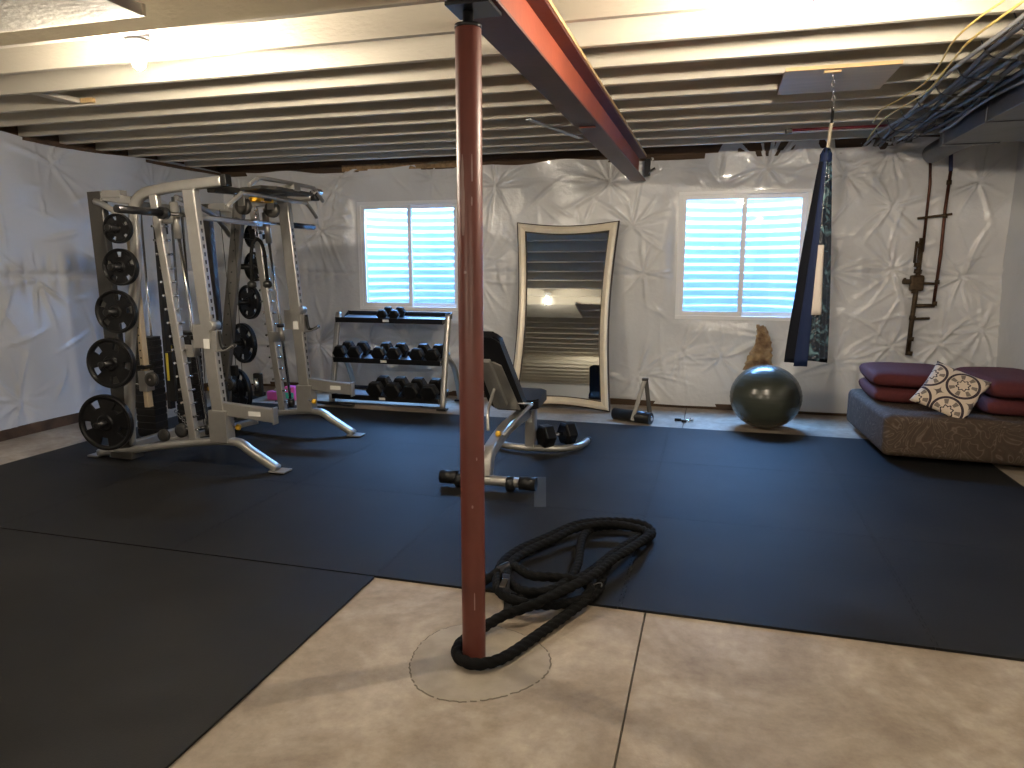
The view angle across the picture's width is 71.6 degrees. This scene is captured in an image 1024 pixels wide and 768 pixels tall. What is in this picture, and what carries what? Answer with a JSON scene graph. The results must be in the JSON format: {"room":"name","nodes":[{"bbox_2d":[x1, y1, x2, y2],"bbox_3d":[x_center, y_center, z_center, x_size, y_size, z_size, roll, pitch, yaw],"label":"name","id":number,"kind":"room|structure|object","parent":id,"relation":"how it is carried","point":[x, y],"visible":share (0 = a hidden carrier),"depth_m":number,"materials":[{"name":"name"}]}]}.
{"room":"gym","nodes":[
{"label":"gym","id":0,"kind":"room"},
{"bbox_2d":[0,131,225,430],"bbox_3d":[-5.379,-0.432,2.877,0.376,2.900,12.980,3,10,16],"label":"wall","id":1,"kind":"structure","parent":0,"point":[49,292],"depth_m":6.58,"materials":[{"name":"white plastic"}]},
{"bbox_2d":[0,383,207,441],"bbox_3d":[-5.291,0.958,3.085,0.050,0.090,12.680,3,10,16],"label":"baseboard","id":2,"kind":"structure","parent":1,"relation":"attached to","point":[40,426],"depth_m":6.46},
{"bbox_2d":[0,126,221,174],"bbox_3d":[-5.286,-1.663,2.644,0.080,0.265,12.680,3,10,16],"label":"trim","id":3,"kind":"structure","parent":1,"relation":"attached to","point":[52,140],"depth_m":6.82,"materials":[{"name":"wood"}]},
{"bbox_2d":[0,0,1023,166],"bbox_3d":[-1.224,-1.483,1.513,9.100,0.325,13.280,3,10,16],"label":"ceiling","id":4,"kind":"structure","parent":0,"point":[221,82],"depth_m":4.26,"materials":[{"name":"paint"}]},
{"bbox_2d":[124,33,149,69],"bbox_3d":[-1.854,-1.648,3.519,0.116,0.172,0.116,3,10,16],"label":"bulb","id":5,"kind":"object","parent":4,"relation":"attached to","point":[138,42],"visible":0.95,"depth_m":3.50,"materials":[{"name":"white glass"}]},
{"bbox_2d":[447,0,655,181],"bbox_3d":[-0.357,-1.201,1.313,0.264,0.261,12.480,3,10,16],"label":"steel beam","id":6,"kind":"structure","parent":4,"relation":"attached to","point":[532,35],"depth_m":3.53,"materials":[{"name":"red metal"}]},
{"bbox_2d":[785,124,887,133],"bbox_3d":[2.610,-2.049,5.705,0.775,0.040,0.040,3,10,16],"label":"pipe","id":7,"kind":"object","parent":4,"relation":"attached to","point":[787,130],"visible":0.93,"depth_m":5.71,"materials":[{"name":"red"}]},
{"bbox_2d":[777,60,902,94],"bbox_3d":[1.917,-1.807,4.220,0.600,0.030,0.593,3,10,16],"label":"anchor","id":8,"kind":"object","parent":4,"relation":"attached to","point":[864,75],"visible":1,"depth_m":4.15,"materials":[{"name":"white metal"}]},
{"bbox_2d":[784,73,835,366],"bbox_3d":[1.885,-0.951,4.377,0.269,1.730,0.492,3,10,16],"label":"swing","id":9,"kind":"object","parent":8,"relation":"hanging from","point":[808,333],"visible":1,"depth_m":4.53,"materials":[{"name":"blue fabric"}]},
{"bbox_2d":[872,0,1005,122],"bbox_3d":[2.098,-1.620,3.132,0.089,0.029,4.801,3,10,16],"label":"cable","id":10,"kind":"object","parent":4,"relation":"attached to","point":[1001,1],"visible":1,"depth_m":3.62,"materials":[{"name":"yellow plastic"}]},
{"bbox_2d":[867,0,1023,140],"bbox_3d":[2.277,-1.675,3.493,0.073,0.032,5.601,3,10,16],"label":"cable","id":11,"kind":"object","parent":4,"relation":"attached to","point":[1022,1],"visible":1,"depth_m":3.71,"materials":[{"name":"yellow plastic"}]},
{"bbox_2d":[876,12,1023,142],"bbox_3d":[2.720,-1.770,4.252,0.367,0.115,3.292,3,10,16],"label":"hangers","id":12,"kind":"object","parent":4,"relation":"attached to","point":[993,78],"visible":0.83,"depth_m":4.29,"materials":[{"name":"black metal"}]},
{"bbox_2d":[863,12,1023,146],"bbox_3d":[2.367,-1.690,3.623,0.067,0.047,5.901,3,10,16],"label":"cable","id":13,"kind":"object","parent":12,"relation":"attached to","point":[1007,28],"visible":0.94,"depth_m":3.79,"materials":[{"name":"grey plastic"}]},
{"bbox_2d":[874,20,1023,146],"bbox_3d":[2.391,-1.657,3.558,0.072,0.053,5.782,3,10,16],"label":"cable","id":14,"kind":"object","parent":12,"relation":"attached to","point":[1018,27],"visible":0.92,"depth_m":3.90,"materials":[{"name":"grey plastic"}]},
{"bbox_2d":[878,36,1023,146],"bbox_3d":[2.415,-1.627,3.493,0.064,0.046,5.661,3,10,16],"label":"cable","id":15,"kind":"object","parent":12,"relation":"attached to","point":[1021,40],"visible":0.87,"depth_m":3.98,"materials":[{"name":"grey plastic"}]},
{"bbox_2d":[888,35,1023,139],"bbox_3d":[2.438,-1.642,3.421,0.067,0.058,5.541,3,10,16],"label":"cable","id":16,"kind":"object","parent":12,"relation":"attached to","point":[981,71],"visible":0.38,"depth_m":4.02,"materials":[{"name":"grey plastic"}]},
{"bbox_2d":[896,49,1023,140],"bbox_3d":[2.463,-1.607,3.357,0.065,0.040,5.421,3,10,16],"label":"cable","id":17,"kind":"object","parent":12,"relation":"attached to","point":[1016,55],"visible":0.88,"depth_m":4.17,"materials":[{"name":"grey plastic"}]},
{"bbox_2d":[922,63,1021,130],"bbox_3d":[2.510,-1.591,3.219,0.061,0.047,5.181,3,10,16],"label":"cable","id":18,"kind":"object","parent":12,"relation":"attached to","point":[986,84],"visible":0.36,"depth_m":4.84,"materials":[{"name":"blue plastic"}]},
{"bbox_2d":[922,67,1023,134],"bbox_3d":[2.533,-1.561,3.155,0.067,0.054,5.061,3,10,16],"label":"cable","id":19,"kind":"object","parent":12,"relation":"attached to","point":[1021,71],"visible":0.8,"depth_m":4.50,"materials":[{"name":"grey plastic"}]},
{"bbox_2d":[939,79,1023,132],"bbox_3d":[2.556,-1.530,3.090,0.066,0.051,4.942,3,10,16],"label":"cable","id":20,"kind":"object","parent":12,"relation":"attached to","point":[992,96],"visible":1,"depth_m":4.42,"materials":[{"name":"grey plastic"}]},
{"bbox_2d":[907,61,1022,140],"bbox_3d":[2.485,-1.576,3.292,0.070,0.052,5.302,3,10,16],"label":"cable","id":21,"kind":"object","parent":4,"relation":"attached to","point":[1015,64],"visible":0.91,"depth_m":4.33,"materials":[{"name":"grey plastic"}]},
{"bbox_2d":[922,74,1023,162],"bbox_3d":[3.167,-1.659,3.886,0.632,0.195,5.224,3,10,16],"label":"duct","id":22,"kind":"object","parent":4,"relation":"attached to","point":[999,119],"visible":0.95,"depth_m":4.83,"materials":[{"name":"metal"}]},
{"bbox_2d":[0,385,1023,767],"bbox_3d":[-1.224,1.249,1.971,9.100,0.124,13.280,3,10,16],"label":"floor","id":23,"kind":"structure","parent":0,"point":[621,688],"depth_m":2.51,"materials":[{"name":"concrete"}]},
{"bbox_2d":[0,458,149,525],"bbox_3d":[-3.385,0.706,4.825,1.202,0.011,1.207,3,10,16],"label":"rubber mat","id":24,"kind":"object","parent":23,"relation":"on","point":[28,486],"visible":1,"depth_m":4.93,"materials":[{"name":"black rubber"}]},
{"bbox_2d":[27,426,253,469],"bbox_3d":[-3.055,0.512,5.979,1.202,0.011,1.247,3,10,16],"label":"rubber mat","id":25,"kind":"object","parent":23,"relation":"on","point":[78,452],"visible":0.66,"depth_m":5.59,"materials":[{"name":"black rubber"}]},
{"bbox_2d":[0,470,295,549],"bbox_3d":[-2.230,0.759,4.504,1.222,0.011,1.207,3,10,16],"label":"rubber mat","id":26,"kind":"object","parent":23,"relation":"on","point":[161,509],"visible":1,"depth_m":4.36,"materials":[{"name":"black rubber"}]},
{"bbox_2d":[0,528,373,767],"bbox_3d":[-2.856,1.125,2.322,3.600,0.010,3.370,3,10,16],"label":"rubber mat","id":27,"kind":"object","parent":23,"relation":"on","point":[113,655],"visible":1,"depth_m":2.85,"materials":[{"name":"black rubber"}]},
{"bbox_2d":[167,402,322,431],"bbox_3d":[-2.723,0.318,7.140,1.202,0.011,1.223,3,10,16],"label":"rubber mat","id":28,"kind":"object","parent":23,"relation":"on","point":[172,421],"visible":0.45,"depth_m":6.89,"materials":[{"name":"black rubber"}]},
{"bbox_2d":[246,391,265,398],"bbox_3d":[-3.143,0.125,8.146,0.520,0.045,0.320,3,10,16],"label":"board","id":29,"kind":"object","parent":23,"relation":"on","point":[254,397],"visible":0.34,"depth_m":8.07,"materials":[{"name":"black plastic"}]},
{"bbox_2d":[152,432,375,483],"bbox_3d":[-1.900,0.566,5.658,1.222,0.011,1.247,3,10,16],"label":"rubber mat","id":30,"kind":"object","parent":23,"relation":"on","point":[307,456],"visible":0.94,"depth_m":5.54,"materials":[{"name":"black rubber"}]},
{"bbox_2d":[87,174,365,473],"bbox_3d":[-2.300,-0.538,5.809,1.753,2.118,2.350,3,10,16],"label":"machine","id":31,"kind":"object","parent":30,"relation":"on","point":[181,348],"depth_m":5.47,"materials":[{"name":"silver metal"}]},
{"bbox_2d":[78,394,133,450],"bbox_3d":[-3.057,0.290,5.347,0.430,0.430,0.048,1,10,7],"label":"weight plate","id":32,"kind":"object","parent":31,"relation":"attached to","point":[116,421],"visible":0.94,"depth_m":5.33,"materials":[{"name":"black metal"}]},
{"bbox_2d":[86,338,135,387],"bbox_3d":[-2.960,-0.154,5.245,0.374,0.374,0.048,1,10,7],"label":"weight plate","id":33,"kind":"object","parent":31,"relation":"attached to","point":[125,354],"visible":0.94,"depth_m":5.23,"materials":[{"name":"black metal"}]},
{"bbox_2d":[95,290,137,333],"bbox_3d":[-2.874,-0.525,5.158,0.314,0.314,0.048,1,10,7],"label":"weight plate","id":34,"kind":"object","parent":31,"relation":"attached to","point":[125,301],"visible":0.96,"depth_m":5.14,"materials":[{"name":"black metal"}]},
{"bbox_2d":[102,213,132,243],"bbox_3d":[-2.797,-1.103,5.039,0.210,0.210,0.048,1,10,7],"label":"weight plate","id":35,"kind":"object","parent":31,"relation":"attached to","point":[124,229],"visible":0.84,"depth_m":5.03,"materials":[{"name":"black metal"}]},
{"bbox_2d":[102,248,139,285],"bbox_3d":[-2.801,-0.837,5.085,0.264,0.264,0.048,1,10,7],"label":"weight plate","id":36,"kind":"object","parent":31,"relation":"attached to","point":[127,256],"visible":0.91,"depth_m":5.07,"materials":[{"name":"black metal"}]},
{"bbox_2d":[174,410,204,429],"bbox_3d":[-2.431,0.287,5.499,0.378,0.174,0.068,2,10,11],"label":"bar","id":37,"kind":"object","parent":31,"relation":"on","point":[203,428],"visible":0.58,"depth_m":5.49,"materials":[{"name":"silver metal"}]},
{"bbox_2d":[232,368,252,404],"bbox_3d":[-2.589,0.065,6.693,0.430,0.430,0.048,7,12,35],"label":"weight plate","id":38,"kind":"object","parent":31,"relation":"attached to","point":[246,387],"visible":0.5,"depth_m":6.62,"materials":[{"name":"black metal"}]},
{"bbox_2d":[233,323,256,362],"bbox_3d":[-2.492,-0.380,6.591,0.374,0.374,0.048,7,12,35],"label":"weight plate","id":39,"kind":"object","parent":31,"relation":"attached to","point":[249,342],"visible":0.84,"depth_m":6.55,"materials":[{"name":"black metal"}]},
{"bbox_2d":[244,225,254,247],"bbox_3d":[-2.329,-1.329,6.385,0.210,0.210,0.048,7,12,35],"label":"weight plate","id":40,"kind":"object","parent":31,"relation":"attached to","point":[248,241],"visible":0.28,"depth_m":6.41,"materials":[{"name":"black metal"}]},
{"bbox_2d":[238,285,261,318],"bbox_3d":[-2.406,-0.750,6.504,0.314,0.314,0.048,7,12,35],"label":"weight plate","id":41,"kind":"object","parent":31,"relation":"attached to","point":[254,303],"visible":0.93,"depth_m":6.48,"materials":[{"name":"black metal"}]},
{"bbox_2d":[244,252,259,280],"bbox_3d":[-2.334,-1.063,6.431,0.264,0.264,0.048,7,12,35],"label":"weight plate","id":42,"kind":"object","parent":31,"relation":"attached to","point":[247,271],"visible":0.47,"depth_m":6.43,"materials":[{"name":"black metal"}]},
{"bbox_2d":[267,390,276,399],"bbox_3d":[-2.681,0.126,8.015,0.140,0.100,0.100,3,10,16],"label":"pouch","id":43,"kind":"object","parent":23,"relation":"on","point":[271,395],"visible":0.56,"depth_m":7.97,"materials":[{"name":"pink fabric"}]},
{"bbox_2d":[285,385,295,399],"bbox_3d":[-2.478,0.099,7.992,0.130,0.160,0.105,3,10,16],"label":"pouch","id":44,"kind":"object","parent":23,"relation":"on","point":[293,387],"visible":0.41,"depth_m":7.94,"materials":[{"name":"pink"}]},
{"bbox_2d":[170,483,458,576],"bbox_3d":[-1.075,0.813,4.183,1.202,0.011,1.207,3,10,16],"label":"rubber mat","id":45,"kind":"object","parent":23,"relation":"on","point":[328,528],"visible":1,"depth_m":4.05,"materials":[{"name":"black rubber"}]},
{"bbox_2d":[317,401,354,406],"bbox_3d":[-1.960,0.206,7.632,0.601,0.036,0.036,3,10,19],"label":"bar","id":46,"kind":"object","parent":23,"relation":"on","point":[318,402],"visible":0.66,"depth_m":7.59,"materials":[{"name":"black metal"}]},
{"bbox_2d":[258,407,430,440],"bbox_3d":[-1.569,0.371,6.819,1.222,0.011,1.223,3,10,16],"label":"rubber mat","id":47,"kind":"object","parent":23,"relation":"on","point":[377,425],"visible":0.92,"depth_m":6.76,"materials":[{"name":"black rubber"}]},
{"bbox_2d":[329,310,458,410],"bbox_3d":[-1.270,-0.289,7.742,1.385,0.995,0.640,3,10,16],"label":"dumbbell rack","id":48,"kind":"object","parent":23,"relation":"on","point":[439,318],"visible":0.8,"depth_m":7.57,"materials":[{"name":"silver metal"}]},
{"bbox_2d":[332,341,355,356],"bbox_3d":[-1.833,-0.370,7.770,0.166,0.182,0.290,3,10,16],"label":"dumbbell","id":49,"kind":"object","parent":48,"relation":"on","point":[339,350],"visible":0.73,"depth_m":7.65,"materials":[{"name":"black rubber"}]},
{"bbox_2d":[347,341,370,357],"bbox_3d":[-1.664,-0.362,7.723,0.166,0.182,0.290,3,10,16],"label":"dumbbell","id":50,"kind":"object","parent":48,"relation":"on","point":[362,347],"visible":0.97,"depth_m":7.62,"materials":[{"name":"black metal"}]},
{"bbox_2d":[366,375,391,397],"bbox_3d":[-1.426,0.031,7.655,0.196,0.212,0.324,3,10,16],"label":"dumbbell","id":51,"kind":"object","parent":48,"relation":"on","point":[374,389],"visible":0.79,"depth_m":7.53,"materials":[{"name":"black rubber"}]},
{"bbox_2d":[371,342,393,358],"bbox_3d":[-1.390,-0.350,7.647,0.166,0.182,0.290,3,10,16],"label":"dumbbell","id":52,"kind":"object","parent":48,"relation":"on","point":[380,352],"visible":0.75,"depth_m":7.53,"materials":[{"name":"black rubber"}]},
{"bbox_2d":[376,306,392,317],"bbox_3d":[-1.367,-0.763,7.659,0.123,0.136,0.230,3,10,16],"label":"dumbbell","id":53,"kind":"object","parent":48,"relation":"on","point":[383,313],"visible":0.85,"depth_m":7.57,"materials":[{"name":"black metal"}]},
{"bbox_2d":[332,385,448,404],"bbox_3d":[-1.314,0.107,7.649,1.235,0.116,0.312,3,10,16],"label":"shelf","id":54,"kind":"object","parent":48,"relation":"attached to","point":[360,390],"depth_m":7.55,"materials":[{"name":"grey metal"}]},
{"bbox_2d":[333,350,449,366],"bbox_3d":[-1.298,-0.287,7.641,1.235,0.116,0.312,3,10,16],"label":"shelf","id":55,"kind":"object","parent":48,"relation":"attached to","point":[406,360],"depth_m":7.51,"materials":[{"name":"grey metal"}]},
{"bbox_2d":[335,310,451,324],"bbox_3d":[-1.276,-0.719,7.647,1.235,0.116,0.312,3,10,16],"label":"shelf","id":56,"kind":"object","parent":48,"relation":"attached to","point":[439,318],"depth_m":7.62,"materials":[{"name":"grey metal"}]},
{"bbox_2d":[383,376,409,398],"bbox_3d":[-1.229,0.041,7.600,0.196,0.212,0.324,3,10,16],"label":"dumbbell","id":57,"kind":"object","parent":48,"relation":"on","point":[392,390],"visible":0.88,"depth_m":7.47,"materials":[{"name":"black rubber"}]},
{"bbox_2d":[388,307,405,317],"bbox_3d":[-1.232,-0.757,7.621,0.123,0.136,0.230,3,10,16],"label":"dumbbell","id":58,"kind":"object","parent":48,"relation":"on","point":[398,312],"visible":0.94,"depth_m":7.54,"materials":[{"name":"black rubber"}]},
{"bbox_2d":[386,342,409,359],"bbox_3d":[-1.221,-0.342,7.600,0.166,0.182,0.290,3,10,16],"label":"dumbbell","id":59,"kind":"object","parent":48,"relation":"on","point":[400,350],"visible":0.98,"depth_m":7.50,"materials":[{"name":"black rubber"}]},
{"bbox_2d":[401,377,427,399],"bbox_3d":[-1.031,0.050,7.545,0.196,0.212,0.324,3,10,16],"label":"dumbbell","id":60,"kind":"object","parent":48,"relation":"on","point":[410,391],"visible":0.85,"depth_m":7.42,"materials":[{"name":"black rubber"}]},
{"bbox_2d":[409,343,430,359],"bbox_3d":[-0.971,-0.330,7.530,0.166,0.182,0.290,3,10,16],"label":"dumbbell","id":61,"kind":"object","parent":48,"relation":"on","point":[418,353],"visible":0.88,"depth_m":7.41,"materials":[{"name":"black rubber"}]},
{"bbox_2d":[419,378,440,400],"bbox_3d":[-0.834,0.059,7.491,0.196,0.212,0.324,3,10,16],"label":"dumbbell","id":62,"kind":"object","parent":48,"relation":"on","point":[429,391],"visible":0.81,"depth_m":7.36,"materials":[{"name":"black rubber"}]},
{"bbox_2d":[424,344,442,360],"bbox_3d":[-0.803,-0.322,7.483,0.166,0.182,0.290,3,10,16],"label":"dumbbell","id":63,"kind":"object","parent":48,"relation":"on","point":[435,353],"visible":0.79,"depth_m":7.37,"materials":[{"name":"black metal"}]},
{"bbox_2d":[296,441,510,498],"bbox_3d":[-0.745,0.620,5.336,1.202,0.011,1.247,3,10,16],"label":"rubber mat","id":64,"kind":"object","parent":23,"relation":"on","point":[410,468],"visible":0.79,"depth_m":5.24,"materials":[{"name":"black rubber"}]},
{"bbox_2d":[380,413,545,450],"bbox_3d":[-0.413,0.425,6.497,1.202,0.011,1.223,3,10,16],"label":"rubber mat","id":65,"kind":"object","parent":23,"relation":"on","point":[437,429],"visible":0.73,"depth_m":6.40,"materials":[{"name":"black rubber"}]},
{"bbox_2d":[444,0,501,657],"bbox_3d":[-0.127,-0.097,2.549,0.150,2.340,0.150,3,10,16],"label":"steel post","id":66,"kind":"object","parent":23,"relation":"on","point":[468,36],"visible":0.94,"depth_m":2.49,"materials":[{"name":"red metal"}]},
{"bbox_2d":[374,498,645,608],"bbox_3d":[0.068,0.867,3.865,1.197,0.011,1.207,3,10,16],"label":"rubber mat","id":67,"kind":"object","parent":23,"relation":"on","point":[434,558],"visible":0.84,"depth_m":3.78,"materials":[{"name":"black rubber"}]},
{"bbox_2d":[451,517,655,670],"bbox_3d":[0.184,0.877,3.391,0.588,0.136,1.686,6,11,31],"label":"rope","id":68,"kind":"object","parent":23,"relation":"on","point":[529,599],"visible":0.98,"depth_m":3.18,"materials":[{"name":"black fabric"}]},
{"bbox_2d":[458,451,660,516],"bbox_3d":[0.394,0.674,5.007,1.197,0.012,1.271,3,10,16],"label":"rubber mat","id":69,"kind":"object","parent":23,"relation":"on","point":[597,484],"depth_m":4.93,"materials":[{"name":"black rubber"}]},
{"bbox_2d":[439,331,591,491],"bbox_3d":[0.059,0.095,5.310,0.866,1.032,1.423,3,10,16],"label":"weight bench","id":70,"kind":"object","parent":69,"relation":"on","point":[503,390],"visible":0.88,"depth_m":5.09,"materials":[{"name":"silver metal"}]},
{"bbox_2d":[536,421,577,447],"bbox_3d":[0.361,0.406,5.717,0.308,0.172,0.196,-5,11,-29],"label":"dumbbell","id":71,"kind":"object","parent":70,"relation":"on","point":[546,436],"visible":1,"depth_m":5.68,"materials":[{"name":"black rubber"}]},
{"bbox_2d":[513,220,619,411],"bbox_3d":[0.533,-0.720,7.469,1.100,1.955,0.419,3,10,16],"label":"leaning mirror","id":72,"kind":"object","parent":23,"relation":"on","point":[565,273],"visible":0.92,"depth_m":7.45,"materials":[{"name":"silver mirror"}]},
{"bbox_2d":[513,420,669,461],"bbox_3d":[0.729,0.479,6.179,1.197,0.011,1.223,3,10,16],"label":"rubber mat","id":73,"kind":"object","parent":23,"relation":"on","point":[634,442],"visible":0.74,"depth_m":6.07,"materials":[{"name":"black rubber"}]},
{"bbox_2d":[611,378,653,423],"bbox_3d":[1.159,0.149,6.832,0.428,0.434,0.128,7,12,38],"label":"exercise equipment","id":74,"kind":"object","parent":23,"relation":"on","point":[633,415],"visible":1,"depth_m":6.77,"materials":[{"name":"black plastic"}]},
{"bbox_2d":[675,418,693,422],"bbox_3d":[1.683,0.349,6.890,0.195,0.031,0.119,-3,10,-19],"label":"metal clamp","id":75,"kind":"object","parent":23,"relation":"on","point":[676,419],"visible":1,"depth_m":6.88,"materials":[{"name":"silver metal"}]},
{"bbox_2d":[659,427,836,474],"bbox_3d":[1.901,0.533,5.854,1.262,0.011,1.223,3,10,16],"label":"rubber mat","id":76,"kind":"object","parent":23,"relation":"on","point":[769,451],"visible":1,"depth_m":5.74,"materials":[{"name":"black rubber"}]},
{"bbox_2d":[644,462,873,536],"bbox_3d":[1.569,0.728,4.693,1.262,0.011,1.247,3,10,16],"label":"rubber mat","id":77,"kind":"object","parent":23,"relation":"on","point":[805,501],"visible":1,"depth_m":4.59,"materials":[{"name":"black rubber"}]},
{"bbox_2d":[729,365,802,428],"bbox_3d":[2.348,0.116,6.575,0.637,0.594,0.637,-6,11,-31],"label":"exercise ball","id":78,"kind":"object","parent":23,"relation":"on","point":[761,396],"visible":1,"depth_m":6.35,"materials":[{"name":"grey plastic"}]},
{"bbox_2d":[618,516,937,649],"bbox_3d":[1.240,0.921,3.539,1.262,0.011,1.207,3,10,16],"label":"rubber mat","id":79,"kind":"object","parent":23,"relation":"on","point":[809,582],"visible":0.88,"depth_m":3.37,"materials":[{"name":"black rubber"}]},
{"bbox_2d":[814,436,1023,487],"bbox_3d":[3.066,0.588,5.529,1.183,0.011,1.223,3,10,16],"label":"rubber mat","id":80,"kind":"object","parent":23,"relation":"on","point":[848,456],"visible":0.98,"depth_m":5.32,"materials":[{"name":"black rubber"}]},
{"bbox_2d":[837,474,1023,551],"bbox_3d":[2.734,0.782,4.369,1.183,0.011,1.247,3,10,16],"label":"rubber mat","id":81,"kind":"object","parent":23,"relation":"on","point":[974,515],"visible":1,"depth_m":4.36,"materials":[{"name":"black rubber"}]},
{"bbox_2d":[847,389,1023,465],"bbox_3d":[3.575,0.345,5.883,1.277,0.375,1.432,3,10,16],"label":"sofa base","id":82,"kind":"object","parent":23,"relation":"on","point":[915,430],"visible":0.89,"depth_m":5.33,"materials":[{"name":"brown fabric"}]},
{"bbox_2d":[859,377,919,403],"bbox_3d":[3.407,0.049,6.114,0.680,0.131,0.800,3,10,17],"label":"seat cushion","id":83,"kind":"object","parent":82,"relation":"on","point":[877,392],"visible":0.36,"depth_m":5.83,"materials":[{"name":"red fabric"}]},
{"bbox_2d":[859,362,934,387],"bbox_3d":[3.402,-0.082,6.093,0.690,0.135,0.800,3,10,17],"label":"seat cushion","id":84,"kind":"object","parent":83,"relation":"on","point":[894,374],"visible":0.67,"depth_m":5.85,"materials":[{"name":"red fabric"}]},
{"bbox_2d":[909,361,991,417],"bbox_3d":[3.350,0.059,5.426,0.265,0.434,0.490,-9,13,-43],"label":"throw pillow","id":85,"kind":"object","parent":82,"relation":"on","point":[949,391],"visible":1,"depth_m":5.38,"materials":[{"name":"beige fabric"}]},
{"bbox_2d":[974,393,1023,415],"bbox_3d":[3.918,0.122,5.664,0.540,0.135,0.880,2,10,14],"label":"seat cushion","id":86,"kind":"object","parent":82,"relation":"on","point":[986,403],"visible":0.42,"depth_m":5.31,"materials":[{"name":"red fabric"}]},
{"bbox_2d":[955,367,1023,398],"bbox_3d":[3.932,-0.018,5.636,0.540,0.152,0.920,2,10,14],"label":"seat cushion","id":87,"kind":"object","parent":86,"relation":"on","point":[1006,382],"visible":0.71,"depth_m":5.37,"materials":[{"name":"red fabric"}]},
{"bbox_2d":[872,537,1023,661],"bbox_3d":[2.405,0.975,3.215,1.183,0.011,1.207,3,10,16],"label":"rubber mat","id":88,"kind":"object","parent":23,"relation":"on","point":[970,599],"visible":1,"depth_m":3.28,"materials":[{"name":"black rubber"}]},
{"bbox_2d":[222,137,1018,412],"bbox_3d":[0.513,-1.257,7.800,9.100,2.900,0.373,3,10,16],"label":"wall","id":89,"kind":"structure","parent":0,"point":[879,196],"depth_m":7.37,"materials":[{"name":"white plastic"}]},
{"bbox_2d":[356,199,457,310],"bbox_3d":[-1.190,-1.478,8.214,1.320,1.290,0.071,3,10,16],"label":"window","id":90,"kind":"structure","parent":89,"relation":"in","point":[417,204],"depth_m":8.21,"materials":[{"name":"white plastic"}]},
{"bbox_2d":[366,208,454,302],"bbox_3d":[-1.018,-1.499,8.826,1.700,1.804,0.950,3,10,16],"label":"window well","id":91,"kind":"object","parent":89,"relation":"attached to","point":[432,228],"visible":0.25,"depth_m":9.10,"materials":[{"name":"metal"}]},
{"bbox_2d":[251,381,846,415],"bbox_3d":[0.489,0.158,7.951,8.500,0.060,0.050,3,10,16],"label":"baseboard","id":92,"kind":"structure","parent":89,"relation":"attached to","point":[619,401],"depth_m":7.61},
{"bbox_2d":[218,135,939,176],"bbox_3d":[0.492,-2.472,7.519,8.500,0.280,0.032,3,10,16],"label":"trim","id":93,"kind":"structure","parent":89,"relation":"attached to","point":[692,151],"depth_m":7.65,"materials":[{"name":"wood"}]},
{"bbox_2d":[683,198,801,311],"bbox_3d":[2.502,-1.315,7.850,1.700,1.844,0.950,3,10,16],"label":"window well","id":94,"kind":"object","parent":89,"relation":"attached to","point":[713,227],"visible":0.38,"depth_m":8.10,"materials":[{"name":"metal"}]},
{"bbox_2d":[675,189,811,320],"bbox_3d":[2.331,-1.304,7.237,1.335,1.350,0.071,3,10,16],"label":"window","id":95,"kind":"structure","parent":89,"relation":"in","point":[805,194],"depth_m":7.24,"materials":[{"name":"white plastic"}]},
{"bbox_2d":[743,324,772,369],"bbox_3d":[2.505,-0.366,7.197,0.298,0.475,0.069,3,10,16],"label":"insulation","id":96,"kind":"object","parent":89,"relation":"attached to","point":[760,354],"visible":0.94,"depth_m":7.18,"materials":[{"name":"beige paper"}]},
{"bbox_2d":[902,154,952,355],"bbox_3d":[3.896,-1.214,6.679,0.367,1.915,0.080,3,10,16],"label":"pipes","id":97,"kind":"object","parent":89,"relation":"attached to","point":[916,283],"visible":0.98,"depth_m":6.69,"materials":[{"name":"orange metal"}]},
{"bbox_2d":[996,141,1023,369],"bbox_3d":[2.966,-0.043,0.556,0.301,2.900,12.980,3,10,16],"label":"wall","id":98,"kind":"structure","parent":0,"point":[1010,345],"depth_m":6.36,"materials":[{"name":"white plastic"}]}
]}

